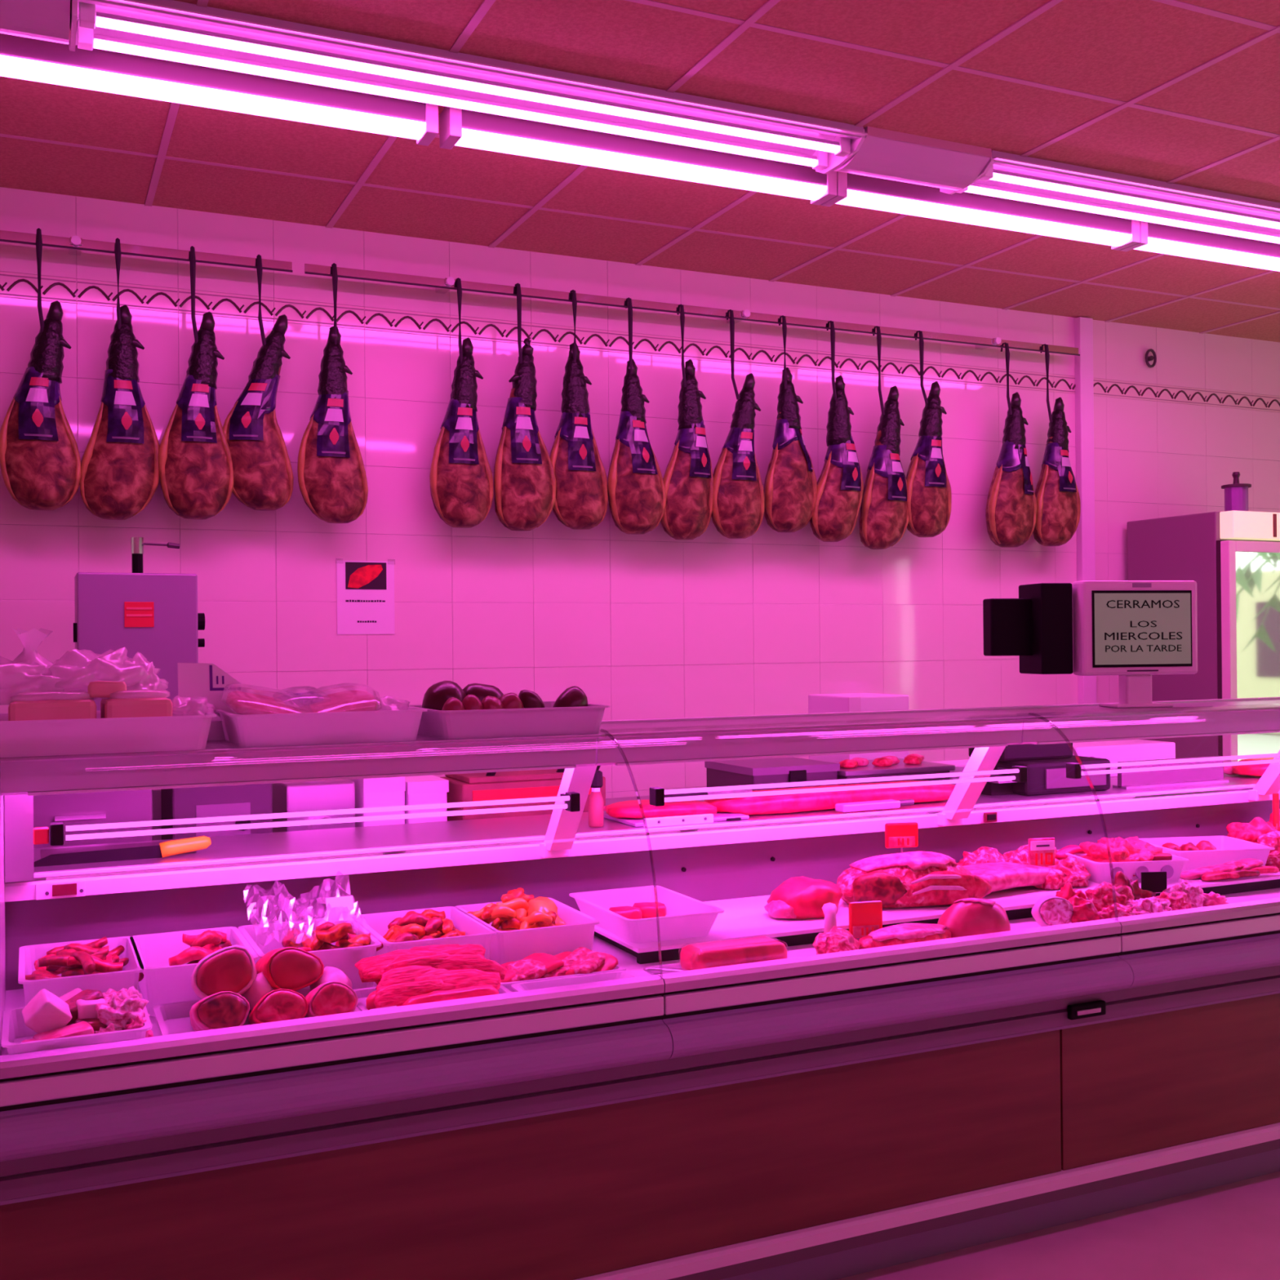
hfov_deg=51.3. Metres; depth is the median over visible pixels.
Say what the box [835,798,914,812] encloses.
scraper
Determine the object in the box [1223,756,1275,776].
meat slab
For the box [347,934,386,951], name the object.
strip
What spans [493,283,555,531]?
ham
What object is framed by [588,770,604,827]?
sauce bottle
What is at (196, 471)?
ham
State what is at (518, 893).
strip
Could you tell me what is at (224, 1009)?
cut of meat
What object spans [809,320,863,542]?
ham
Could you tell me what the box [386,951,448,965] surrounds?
fillet
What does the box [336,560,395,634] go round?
poster
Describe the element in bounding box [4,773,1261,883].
countertop
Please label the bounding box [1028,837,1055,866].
price tag
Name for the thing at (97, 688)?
paper tag
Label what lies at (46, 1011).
cube
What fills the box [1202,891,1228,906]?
meat chunk
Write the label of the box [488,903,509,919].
strip
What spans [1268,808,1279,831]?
lump
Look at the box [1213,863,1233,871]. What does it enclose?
cutlet
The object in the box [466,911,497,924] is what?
strip
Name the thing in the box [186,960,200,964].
strip
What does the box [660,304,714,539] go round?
ham
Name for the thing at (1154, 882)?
name tag
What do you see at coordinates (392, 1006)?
price card
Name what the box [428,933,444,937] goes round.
strip
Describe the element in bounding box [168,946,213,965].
strip
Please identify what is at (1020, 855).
rib piece
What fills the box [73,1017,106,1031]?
slice
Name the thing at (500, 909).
strip
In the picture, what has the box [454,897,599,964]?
tray
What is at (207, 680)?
slicer
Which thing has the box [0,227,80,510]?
ham
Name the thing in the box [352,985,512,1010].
tray
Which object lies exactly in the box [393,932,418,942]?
strip
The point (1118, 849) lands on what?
heap
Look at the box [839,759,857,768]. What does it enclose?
scrap
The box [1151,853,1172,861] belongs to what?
slice
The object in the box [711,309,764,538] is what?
ham
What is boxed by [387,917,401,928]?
strip
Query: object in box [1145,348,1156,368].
ring
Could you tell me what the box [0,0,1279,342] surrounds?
ceiling
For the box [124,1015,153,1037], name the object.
trimming
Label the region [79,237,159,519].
ham
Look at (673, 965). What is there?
tray
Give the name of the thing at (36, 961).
strip
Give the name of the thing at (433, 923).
strip
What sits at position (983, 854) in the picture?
rib piece
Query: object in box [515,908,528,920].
strip
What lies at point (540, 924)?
strip
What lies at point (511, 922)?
strip
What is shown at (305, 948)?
strip
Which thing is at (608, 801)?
bench
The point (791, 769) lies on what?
storage box
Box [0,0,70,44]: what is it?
cover plate
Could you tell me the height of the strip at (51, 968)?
0.033 m
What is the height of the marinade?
0.061 m
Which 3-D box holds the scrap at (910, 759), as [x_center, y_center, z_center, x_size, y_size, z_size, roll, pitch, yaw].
[0.945,0.413,4.600,0.071,0.029,0.062,0,0,-25]
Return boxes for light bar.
[0,33,438,146]
[439,106,836,204]
[820,171,1139,250]
[1119,220,1279,271]
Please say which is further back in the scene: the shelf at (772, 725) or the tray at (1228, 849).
the tray at (1228, 849)
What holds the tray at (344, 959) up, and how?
on the display counter at (806, 1114)
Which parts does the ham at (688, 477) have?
cord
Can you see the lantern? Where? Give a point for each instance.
(1236, 495)
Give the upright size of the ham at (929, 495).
0.936 m
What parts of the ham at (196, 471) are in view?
cord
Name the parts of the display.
casing, post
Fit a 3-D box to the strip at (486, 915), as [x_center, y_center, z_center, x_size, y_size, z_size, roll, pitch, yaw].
[-0.338,0.629,3.056,0.036,0.036,0.072,-1,0,45]
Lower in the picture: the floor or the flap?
the floor
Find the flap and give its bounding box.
[963,862,1064,892]
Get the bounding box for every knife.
[33,835,211,866]
[664,790,751,798]
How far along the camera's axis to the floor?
3.28 m
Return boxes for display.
[982,580,1197,707]
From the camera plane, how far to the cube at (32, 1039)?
2.30 m
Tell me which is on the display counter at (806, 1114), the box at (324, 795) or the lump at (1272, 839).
the lump at (1272, 839)
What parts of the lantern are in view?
knob, lid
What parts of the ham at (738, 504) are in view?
cord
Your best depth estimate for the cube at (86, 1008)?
2.40 m
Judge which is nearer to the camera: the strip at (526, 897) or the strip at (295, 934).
the strip at (295, 934)
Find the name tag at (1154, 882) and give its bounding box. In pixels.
[1141,871,1166,897]
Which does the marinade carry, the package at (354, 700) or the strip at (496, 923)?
the strip at (496, 923)
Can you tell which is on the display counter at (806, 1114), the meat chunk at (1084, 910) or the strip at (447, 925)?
the meat chunk at (1084, 910)
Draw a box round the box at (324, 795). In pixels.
[272,779,355,832]
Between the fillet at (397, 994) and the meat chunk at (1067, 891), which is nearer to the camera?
the fillet at (397, 994)
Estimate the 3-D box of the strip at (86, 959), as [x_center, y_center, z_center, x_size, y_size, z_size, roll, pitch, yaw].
[-1.085,0.636,2.615,0.034,0.036,0.119,0,0,-38]
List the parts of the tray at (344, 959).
meat strip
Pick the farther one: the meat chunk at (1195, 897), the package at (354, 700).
the meat chunk at (1195, 897)
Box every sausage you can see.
[422,680,466,710]
[441,697,464,710]
[462,683,503,702]
[462,694,483,710]
[481,696,503,709]
[499,693,524,708]
[518,689,545,708]
[552,685,587,707]
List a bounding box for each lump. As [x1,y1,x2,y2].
[1226,817,1278,842]
[1254,831,1279,853]
[1265,850,1279,871]
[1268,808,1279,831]
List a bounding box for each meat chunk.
[1055,881,1086,900]
[1068,895,1099,923]
[1084,881,1133,911]
[1097,902,1142,919]
[1111,871,1152,900]
[1126,896,1172,914]
[1155,891,1192,911]
[1160,879,1206,907]
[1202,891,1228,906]
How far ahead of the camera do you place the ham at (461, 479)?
5.10 m
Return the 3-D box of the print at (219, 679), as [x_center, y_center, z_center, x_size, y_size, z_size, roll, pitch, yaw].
[-0.905,0.082,2.905,0.065,0.056,0.009,0,0,-25]
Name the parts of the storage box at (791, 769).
lid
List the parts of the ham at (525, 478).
cord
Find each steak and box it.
[501,961,515,982]
[503,957,547,982]
[524,952,564,978]
[539,964,569,978]
[554,951,574,975]
[561,946,605,973]
[593,951,617,972]
[858,923,951,949]
[1201,871,1239,881]
[1223,869,1260,877]
[1250,866,1279,873]
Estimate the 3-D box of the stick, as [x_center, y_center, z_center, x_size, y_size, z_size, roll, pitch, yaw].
[2.009,0.542,4.206,0.024,0.115,0.007,0,0,-25]
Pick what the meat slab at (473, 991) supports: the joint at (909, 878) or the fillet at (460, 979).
the fillet at (460, 979)
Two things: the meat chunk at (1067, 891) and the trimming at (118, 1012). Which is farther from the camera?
the meat chunk at (1067, 891)
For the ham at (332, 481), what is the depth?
4.88 m
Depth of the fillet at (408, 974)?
2.64 m
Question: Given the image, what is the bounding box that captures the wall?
[0,186,1279,835]
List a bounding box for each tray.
[0,711,217,757]
[0,996,151,1054]
[17,936,143,1006]
[129,926,257,1016]
[152,986,359,1035]
[214,706,426,746]
[238,917,381,989]
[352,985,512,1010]
[355,906,496,959]
[408,701,609,739]
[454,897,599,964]
[500,963,626,991]
[511,970,639,991]
[568,885,724,943]
[645,962,681,974]
[1055,844,1189,884]
[1138,835,1275,872]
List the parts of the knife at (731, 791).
handle, blade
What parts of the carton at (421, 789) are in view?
lid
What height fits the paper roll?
0.208 m
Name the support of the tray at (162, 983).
on the display counter at (806, 1114)
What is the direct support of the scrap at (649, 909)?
in the tray at (686, 917)
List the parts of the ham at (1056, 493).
cord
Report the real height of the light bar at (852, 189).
0.102 m
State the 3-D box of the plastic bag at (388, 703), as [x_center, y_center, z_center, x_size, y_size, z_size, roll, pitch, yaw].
[-0.568,0.153,2.933,0.138,0.062,0.170,0,0,-25]
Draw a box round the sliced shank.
[1031,895,1073,926]
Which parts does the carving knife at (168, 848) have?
blade, handle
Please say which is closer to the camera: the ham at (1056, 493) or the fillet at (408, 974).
the fillet at (408, 974)
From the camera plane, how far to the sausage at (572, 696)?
3.05 m
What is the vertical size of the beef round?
0.090 m
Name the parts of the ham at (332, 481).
cord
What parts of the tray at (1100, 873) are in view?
meat strip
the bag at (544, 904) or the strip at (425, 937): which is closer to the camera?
the strip at (425, 937)
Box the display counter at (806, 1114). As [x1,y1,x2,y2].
[0,697,1279,1279]
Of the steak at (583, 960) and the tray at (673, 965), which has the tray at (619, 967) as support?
the steak at (583, 960)
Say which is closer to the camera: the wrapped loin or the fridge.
the wrapped loin
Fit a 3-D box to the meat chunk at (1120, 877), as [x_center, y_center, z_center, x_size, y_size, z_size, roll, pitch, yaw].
[1.276,0.665,3.505,0.136,0.115,0.095,0,0,-25]
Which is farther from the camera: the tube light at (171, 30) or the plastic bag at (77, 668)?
the tube light at (171, 30)
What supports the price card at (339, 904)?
on the film
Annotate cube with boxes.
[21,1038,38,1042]
[22,988,71,1033]
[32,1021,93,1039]
[59,987,82,1024]
[75,998,105,1018]
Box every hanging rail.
[0,230,293,272]
[304,263,1079,355]
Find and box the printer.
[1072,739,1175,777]
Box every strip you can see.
[34,954,54,966]
[37,943,108,968]
[46,965,61,971]
[55,966,65,972]
[61,955,123,977]
[70,951,96,974]
[83,971,143,981]
[104,954,112,962]
[111,955,119,963]
[118,957,128,966]
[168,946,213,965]
[182,929,226,952]
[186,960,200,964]
[217,939,231,948]
[281,928,313,947]
[293,932,300,948]
[297,946,311,951]
[308,930,315,937]
[310,921,352,951]
[338,933,371,946]
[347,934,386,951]
[348,928,356,934]
[383,925,394,940]
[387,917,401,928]
[387,923,425,942]
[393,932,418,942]
[397,912,421,925]
[405,911,431,918]
[407,912,430,926]
[420,935,434,939]
[421,909,445,919]
[423,916,443,935]
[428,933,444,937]
[435,925,455,933]
[436,928,465,935]
[440,918,456,933]
[440,930,462,937]
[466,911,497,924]
[472,902,494,919]
[481,906,507,919]
[484,906,507,917]
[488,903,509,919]
[489,904,516,918]
[490,917,503,928]
[496,897,528,910]
[500,887,524,902]
[501,917,521,929]
[506,888,533,898]
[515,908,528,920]
[520,911,552,929]
[521,894,533,902]
[535,911,557,927]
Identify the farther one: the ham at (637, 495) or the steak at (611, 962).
the ham at (637, 495)
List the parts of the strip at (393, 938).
meat strip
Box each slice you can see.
[65,989,104,1026]
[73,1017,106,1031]
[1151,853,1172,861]
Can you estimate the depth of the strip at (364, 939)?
2.83 m
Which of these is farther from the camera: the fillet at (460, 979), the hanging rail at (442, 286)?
the hanging rail at (442, 286)
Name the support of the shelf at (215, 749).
attached to the display counter at (806, 1114)
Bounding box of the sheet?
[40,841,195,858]
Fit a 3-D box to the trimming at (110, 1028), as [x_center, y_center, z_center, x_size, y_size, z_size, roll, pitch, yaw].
[-0.948,0.707,2.363,0.070,0.053,0.063,-1,0,42]
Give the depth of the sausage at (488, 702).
2.95 m
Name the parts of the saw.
lever rod, knob, knob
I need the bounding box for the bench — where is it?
[4,795,704,850]
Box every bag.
[0,627,64,705]
[48,647,160,699]
[123,651,168,689]
[171,695,222,723]
[374,695,409,711]
[527,896,565,925]
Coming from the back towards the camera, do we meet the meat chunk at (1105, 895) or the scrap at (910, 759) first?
the scrap at (910, 759)
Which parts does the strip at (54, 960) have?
meat strip, meat strip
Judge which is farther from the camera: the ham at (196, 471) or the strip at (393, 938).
the ham at (196, 471)
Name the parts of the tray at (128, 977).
meat strip, meat strip, meat strip, meat strip, meat strip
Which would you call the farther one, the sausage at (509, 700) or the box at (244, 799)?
the box at (244, 799)
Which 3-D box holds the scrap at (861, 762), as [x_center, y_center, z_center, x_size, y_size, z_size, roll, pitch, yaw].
[0.749,0.415,4.543,0.074,0.029,0.061,0,0,-25]
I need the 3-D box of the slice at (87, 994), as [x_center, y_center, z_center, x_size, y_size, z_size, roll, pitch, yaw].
[-1.026,0.672,2.431,0.088,0.054,0.057,0,0,-42]
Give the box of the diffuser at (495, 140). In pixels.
[454,128,826,199]
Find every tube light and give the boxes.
[69,0,867,173]
[939,150,1279,244]
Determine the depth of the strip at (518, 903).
3.06 m
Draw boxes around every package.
[221,683,300,715]
[272,686,329,707]
[298,683,381,712]
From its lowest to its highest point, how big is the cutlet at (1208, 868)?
0.027 m
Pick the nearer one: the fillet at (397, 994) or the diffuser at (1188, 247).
the fillet at (397, 994)
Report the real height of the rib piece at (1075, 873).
0.078 m
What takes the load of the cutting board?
on the display counter at (806, 1114)
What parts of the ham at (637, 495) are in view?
cord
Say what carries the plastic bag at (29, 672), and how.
on the packet at (50, 705)
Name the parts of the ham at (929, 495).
cord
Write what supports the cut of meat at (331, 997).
on the tray at (173, 1018)
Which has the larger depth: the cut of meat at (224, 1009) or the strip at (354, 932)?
the strip at (354, 932)
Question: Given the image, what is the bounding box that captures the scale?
[955,742,1110,795]
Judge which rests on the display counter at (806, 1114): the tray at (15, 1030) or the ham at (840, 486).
the tray at (15, 1030)
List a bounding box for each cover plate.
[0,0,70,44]
[833,126,991,190]
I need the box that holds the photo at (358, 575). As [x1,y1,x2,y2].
[345,562,386,589]
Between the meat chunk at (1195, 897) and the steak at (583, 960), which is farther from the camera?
the meat chunk at (1195, 897)
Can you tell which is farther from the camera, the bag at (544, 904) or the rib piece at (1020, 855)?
the rib piece at (1020, 855)
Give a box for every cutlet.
[1179,868,1213,879]
[1196,866,1222,878]
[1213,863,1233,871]
[1222,860,1248,870]
[1237,857,1263,869]
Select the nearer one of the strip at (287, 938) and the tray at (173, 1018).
the tray at (173, 1018)
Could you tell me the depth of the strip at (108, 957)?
2.76 m
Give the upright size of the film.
0.124 m
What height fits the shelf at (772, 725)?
0.006 m
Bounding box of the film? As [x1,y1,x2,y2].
[243,872,366,942]
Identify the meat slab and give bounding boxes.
[365,990,376,1009]
[401,985,498,1005]
[603,799,716,818]
[703,780,955,815]
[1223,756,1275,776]
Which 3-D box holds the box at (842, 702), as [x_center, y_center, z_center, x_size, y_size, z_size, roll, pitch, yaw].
[0.866,0.432,5.287,0.284,0.429,0.304,0,0,-25]
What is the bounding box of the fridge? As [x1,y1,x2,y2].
[1127,510,1279,762]
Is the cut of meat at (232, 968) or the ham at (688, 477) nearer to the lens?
the cut of meat at (232, 968)
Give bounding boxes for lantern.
[1221,471,1251,511]
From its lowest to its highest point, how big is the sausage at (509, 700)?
0.090 m
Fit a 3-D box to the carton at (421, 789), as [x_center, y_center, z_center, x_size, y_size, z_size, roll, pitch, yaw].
[-0.646,0.531,3.919,0.121,0.247,0.177,0,0,-25]
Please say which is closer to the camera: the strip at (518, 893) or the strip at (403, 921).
the strip at (403, 921)
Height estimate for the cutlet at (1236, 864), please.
0.028 m
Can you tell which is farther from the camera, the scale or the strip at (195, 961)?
the scale
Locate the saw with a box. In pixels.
[73,537,204,839]
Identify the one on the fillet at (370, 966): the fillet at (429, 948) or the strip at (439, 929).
the fillet at (429, 948)
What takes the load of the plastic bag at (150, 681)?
on the packet at (132, 703)
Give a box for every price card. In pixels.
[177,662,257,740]
[325,895,355,922]
[369,1005,396,1009]
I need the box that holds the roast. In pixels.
[937,897,1010,937]
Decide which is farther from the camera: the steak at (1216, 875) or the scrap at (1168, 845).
the scrap at (1168, 845)
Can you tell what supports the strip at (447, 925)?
on the strip
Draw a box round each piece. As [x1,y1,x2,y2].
[240,972,273,1010]
[309,966,351,991]
[956,846,1007,866]
[1002,844,1058,864]
[1044,856,1090,887]
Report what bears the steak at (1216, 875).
on the display counter at (806, 1114)
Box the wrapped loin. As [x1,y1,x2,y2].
[680,935,786,970]
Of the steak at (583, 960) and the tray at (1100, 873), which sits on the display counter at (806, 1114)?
the tray at (1100, 873)
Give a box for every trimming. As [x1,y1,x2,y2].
[93,1022,122,1033]
[95,994,150,1030]
[102,987,127,1001]
[120,986,142,999]
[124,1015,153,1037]
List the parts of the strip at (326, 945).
meat strip, meat strip, meat strip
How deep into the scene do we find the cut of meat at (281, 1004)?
2.48 m
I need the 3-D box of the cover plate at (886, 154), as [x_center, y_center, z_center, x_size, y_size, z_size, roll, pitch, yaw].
[0.866,-1.552,4.348,0.480,0.088,0.276,0,0,-25]
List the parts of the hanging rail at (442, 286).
bracket knob, bracket knob, bracket knob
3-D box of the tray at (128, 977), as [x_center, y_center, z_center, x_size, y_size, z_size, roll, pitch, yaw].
[-1.137,0.684,2.703,0.224,0.117,0.341,0,0,-25]
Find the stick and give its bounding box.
[1272,793,1279,830]
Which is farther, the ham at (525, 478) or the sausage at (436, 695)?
the ham at (525, 478)
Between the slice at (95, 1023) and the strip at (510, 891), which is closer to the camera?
the slice at (95, 1023)
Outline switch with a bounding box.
[33,826,48,844]
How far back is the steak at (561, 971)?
2.84 m
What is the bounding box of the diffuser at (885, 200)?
[835,189,1132,246]
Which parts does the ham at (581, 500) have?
cord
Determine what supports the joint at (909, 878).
on the display counter at (806, 1114)
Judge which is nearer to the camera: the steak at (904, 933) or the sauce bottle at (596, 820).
the steak at (904, 933)
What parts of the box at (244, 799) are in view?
panel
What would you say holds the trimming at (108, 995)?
on the tray at (15, 1030)
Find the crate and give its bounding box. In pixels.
[440,765,605,821]
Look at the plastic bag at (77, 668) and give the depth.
2.64 m
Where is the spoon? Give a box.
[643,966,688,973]
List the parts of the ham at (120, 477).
cord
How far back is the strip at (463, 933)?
3.05 m
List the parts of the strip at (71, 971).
meat strip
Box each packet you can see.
[8,690,96,720]
[100,688,173,718]
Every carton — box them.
[349,776,405,826]
[404,775,448,823]
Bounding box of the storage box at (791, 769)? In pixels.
[704,756,839,791]
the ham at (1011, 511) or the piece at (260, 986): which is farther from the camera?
the ham at (1011, 511)
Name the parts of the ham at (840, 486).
cord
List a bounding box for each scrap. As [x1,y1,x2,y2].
[608,906,642,919]
[632,902,666,918]
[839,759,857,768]
[850,757,869,766]
[871,757,893,766]
[881,755,900,764]
[902,755,922,764]
[904,753,924,762]
[1161,842,1181,850]
[1179,842,1199,850]
[1195,840,1216,850]
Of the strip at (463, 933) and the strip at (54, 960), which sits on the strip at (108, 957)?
the strip at (54, 960)
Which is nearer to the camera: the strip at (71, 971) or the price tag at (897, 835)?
the strip at (71, 971)
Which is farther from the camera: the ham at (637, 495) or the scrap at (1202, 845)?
the ham at (637, 495)
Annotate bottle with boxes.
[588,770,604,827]
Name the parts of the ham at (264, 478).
cord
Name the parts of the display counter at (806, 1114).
panel, post, rail, wood panel, post, panel trim, panel, price strip, rail, post, lock plate, wood panel, splash guard, rail, post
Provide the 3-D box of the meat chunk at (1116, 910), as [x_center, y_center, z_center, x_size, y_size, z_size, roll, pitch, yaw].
[1.198,0.692,3.339,0.164,0.063,0.083,0,0,-25]
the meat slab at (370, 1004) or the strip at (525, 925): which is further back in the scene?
the strip at (525, 925)
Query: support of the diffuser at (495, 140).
attached to the light bar at (462, 127)
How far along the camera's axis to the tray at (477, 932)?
3.00 m
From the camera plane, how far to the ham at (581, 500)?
5.30 m
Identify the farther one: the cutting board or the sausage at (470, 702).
the cutting board
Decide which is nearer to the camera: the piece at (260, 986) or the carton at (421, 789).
the piece at (260, 986)
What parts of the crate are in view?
knife handle, knife handle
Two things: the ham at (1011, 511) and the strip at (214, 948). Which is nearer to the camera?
the strip at (214, 948)
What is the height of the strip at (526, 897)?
0.035 m
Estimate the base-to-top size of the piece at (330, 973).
0.077 m
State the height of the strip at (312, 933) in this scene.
0.042 m
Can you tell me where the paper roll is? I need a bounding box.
[930,759,968,785]
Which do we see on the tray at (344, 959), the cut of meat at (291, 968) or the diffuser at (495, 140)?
the cut of meat at (291, 968)
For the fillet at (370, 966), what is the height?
0.044 m
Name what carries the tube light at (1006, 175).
attached to the ceiling
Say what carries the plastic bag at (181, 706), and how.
on the food tray at (29, 738)
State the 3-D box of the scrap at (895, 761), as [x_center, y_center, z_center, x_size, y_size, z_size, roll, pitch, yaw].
[0.860,0.414,4.604,0.071,0.028,0.066,0,0,-25]
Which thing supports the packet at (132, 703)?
in the food tray at (29, 738)
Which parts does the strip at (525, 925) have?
meat strip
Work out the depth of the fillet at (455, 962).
2.71 m
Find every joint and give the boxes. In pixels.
[812,902,859,954]
[836,851,991,908]
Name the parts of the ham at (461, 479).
cord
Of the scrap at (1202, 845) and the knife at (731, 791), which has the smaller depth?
the knife at (731, 791)
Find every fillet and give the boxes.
[354,950,428,979]
[358,949,408,984]
[373,978,443,1008]
[375,953,450,989]
[375,965,435,995]
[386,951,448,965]
[404,943,460,951]
[414,968,456,993]
[428,943,485,957]
[436,968,501,990]
[437,954,506,980]
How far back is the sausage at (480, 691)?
3.05 m
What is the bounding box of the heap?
[1079,836,1163,875]
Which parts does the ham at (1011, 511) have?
cord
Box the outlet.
[306,815,338,830]
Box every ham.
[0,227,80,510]
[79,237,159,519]
[158,245,233,519]
[222,254,293,510]
[297,262,368,523]
[429,277,493,528]
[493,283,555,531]
[549,289,608,529]
[607,297,666,534]
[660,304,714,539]
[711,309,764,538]
[763,315,817,532]
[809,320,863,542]
[858,325,909,549]
[906,330,951,537]
[985,342,1037,547]
[1032,343,1080,546]
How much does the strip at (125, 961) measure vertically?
0.038 m
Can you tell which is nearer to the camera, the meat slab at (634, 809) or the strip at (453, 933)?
the strip at (453, 933)
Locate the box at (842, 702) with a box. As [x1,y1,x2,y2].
[808,693,909,761]
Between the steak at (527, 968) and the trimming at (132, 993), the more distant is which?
the steak at (527, 968)
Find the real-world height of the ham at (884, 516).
0.996 m
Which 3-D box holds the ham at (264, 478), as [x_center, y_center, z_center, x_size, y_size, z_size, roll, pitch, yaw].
[-1.393,-0.935,4.826,0.260,0.924,0.148,0,0,-25]
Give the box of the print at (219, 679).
[208,665,240,690]
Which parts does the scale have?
panel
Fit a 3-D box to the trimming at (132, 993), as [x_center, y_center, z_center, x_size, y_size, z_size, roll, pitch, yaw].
[-0.945,0.677,2.468,0.050,0.065,0.092,0,0,-25]
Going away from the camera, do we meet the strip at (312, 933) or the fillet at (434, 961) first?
the fillet at (434, 961)
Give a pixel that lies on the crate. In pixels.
(501, 785)
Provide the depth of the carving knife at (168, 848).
2.99 m
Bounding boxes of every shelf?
[0,733,604,760]
[598,711,1035,736]
[955,700,1279,719]
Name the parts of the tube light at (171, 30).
plate, plate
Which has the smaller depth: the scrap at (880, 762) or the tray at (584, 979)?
the tray at (584, 979)
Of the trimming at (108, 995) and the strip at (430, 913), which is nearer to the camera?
the trimming at (108, 995)
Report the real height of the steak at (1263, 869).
0.021 m
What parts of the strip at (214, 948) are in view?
meat strip, meat strip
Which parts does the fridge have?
door frame, header panel, door rail, door glass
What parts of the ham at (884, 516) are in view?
cord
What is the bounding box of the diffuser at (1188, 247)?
[1134,236,1279,271]
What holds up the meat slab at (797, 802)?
on the display counter at (806, 1114)
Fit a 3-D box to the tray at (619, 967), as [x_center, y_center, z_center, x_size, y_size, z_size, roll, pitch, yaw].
[-0.187,0.724,2.880,0.301,0.020,0.126,0,0,-25]
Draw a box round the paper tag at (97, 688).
[88,680,126,697]
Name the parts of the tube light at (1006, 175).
plate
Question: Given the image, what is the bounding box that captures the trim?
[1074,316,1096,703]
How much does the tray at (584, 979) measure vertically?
0.020 m
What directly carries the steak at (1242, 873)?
on the display counter at (806, 1114)
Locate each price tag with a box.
[848,900,882,937]
[884,822,918,852]
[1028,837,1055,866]
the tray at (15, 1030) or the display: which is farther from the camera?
the display
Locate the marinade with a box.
[497,926,516,930]
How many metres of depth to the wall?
5.52 m
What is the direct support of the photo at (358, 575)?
attached to the poster at (365, 588)
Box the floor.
[836,1171,1279,1279]
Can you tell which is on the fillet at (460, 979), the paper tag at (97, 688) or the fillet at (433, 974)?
the fillet at (433, 974)
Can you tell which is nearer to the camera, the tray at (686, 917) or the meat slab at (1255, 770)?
the tray at (686, 917)
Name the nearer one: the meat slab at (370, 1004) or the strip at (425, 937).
the meat slab at (370, 1004)
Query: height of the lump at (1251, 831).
0.121 m
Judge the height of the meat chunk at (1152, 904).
0.066 m
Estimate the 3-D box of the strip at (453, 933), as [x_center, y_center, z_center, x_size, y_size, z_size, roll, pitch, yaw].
[-0.405,0.659,2.933,0.065,0.040,0.039,0,0,-43]
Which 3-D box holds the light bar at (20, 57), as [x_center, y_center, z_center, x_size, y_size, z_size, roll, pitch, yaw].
[-1.206,-1.527,3.671,1.306,0.102,0.112,0,0,-25]
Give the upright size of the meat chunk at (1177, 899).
0.067 m
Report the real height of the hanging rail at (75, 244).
0.044 m
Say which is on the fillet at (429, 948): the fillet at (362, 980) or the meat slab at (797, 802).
the fillet at (362, 980)
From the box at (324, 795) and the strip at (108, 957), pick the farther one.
the box at (324, 795)
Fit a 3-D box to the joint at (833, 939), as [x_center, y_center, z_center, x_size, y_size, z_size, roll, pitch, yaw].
[0.454,0.672,3.059,0.101,0.115,0.144,-1,0,22]
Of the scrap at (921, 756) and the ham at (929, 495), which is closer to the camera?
the scrap at (921, 756)
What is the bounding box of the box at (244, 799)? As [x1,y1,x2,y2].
[160,783,272,839]
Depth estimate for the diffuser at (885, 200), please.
4.75 m
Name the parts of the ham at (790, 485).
cord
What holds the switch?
attached to the display counter at (806, 1114)
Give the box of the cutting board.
[603,812,748,826]
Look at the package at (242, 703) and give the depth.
2.80 m
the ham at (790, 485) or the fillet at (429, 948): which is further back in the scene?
the ham at (790, 485)
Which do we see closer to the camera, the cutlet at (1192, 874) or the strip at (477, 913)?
the strip at (477, 913)
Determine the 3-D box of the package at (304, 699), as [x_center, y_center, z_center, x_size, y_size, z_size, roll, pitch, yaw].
[-0.741,0.128,2.904,0.123,0.051,0.117,0,0,-22]
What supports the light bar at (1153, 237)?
attached to the ceiling
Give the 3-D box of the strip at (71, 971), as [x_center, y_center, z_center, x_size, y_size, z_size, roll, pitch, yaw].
[-1.096,0.656,2.668,0.119,0.060,0.061,0,0,-11]
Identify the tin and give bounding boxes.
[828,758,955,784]
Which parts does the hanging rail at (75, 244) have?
bracket knob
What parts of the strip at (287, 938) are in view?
meat strip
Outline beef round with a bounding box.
[764,875,842,919]
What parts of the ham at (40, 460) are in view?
cord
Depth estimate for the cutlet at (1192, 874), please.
3.79 m

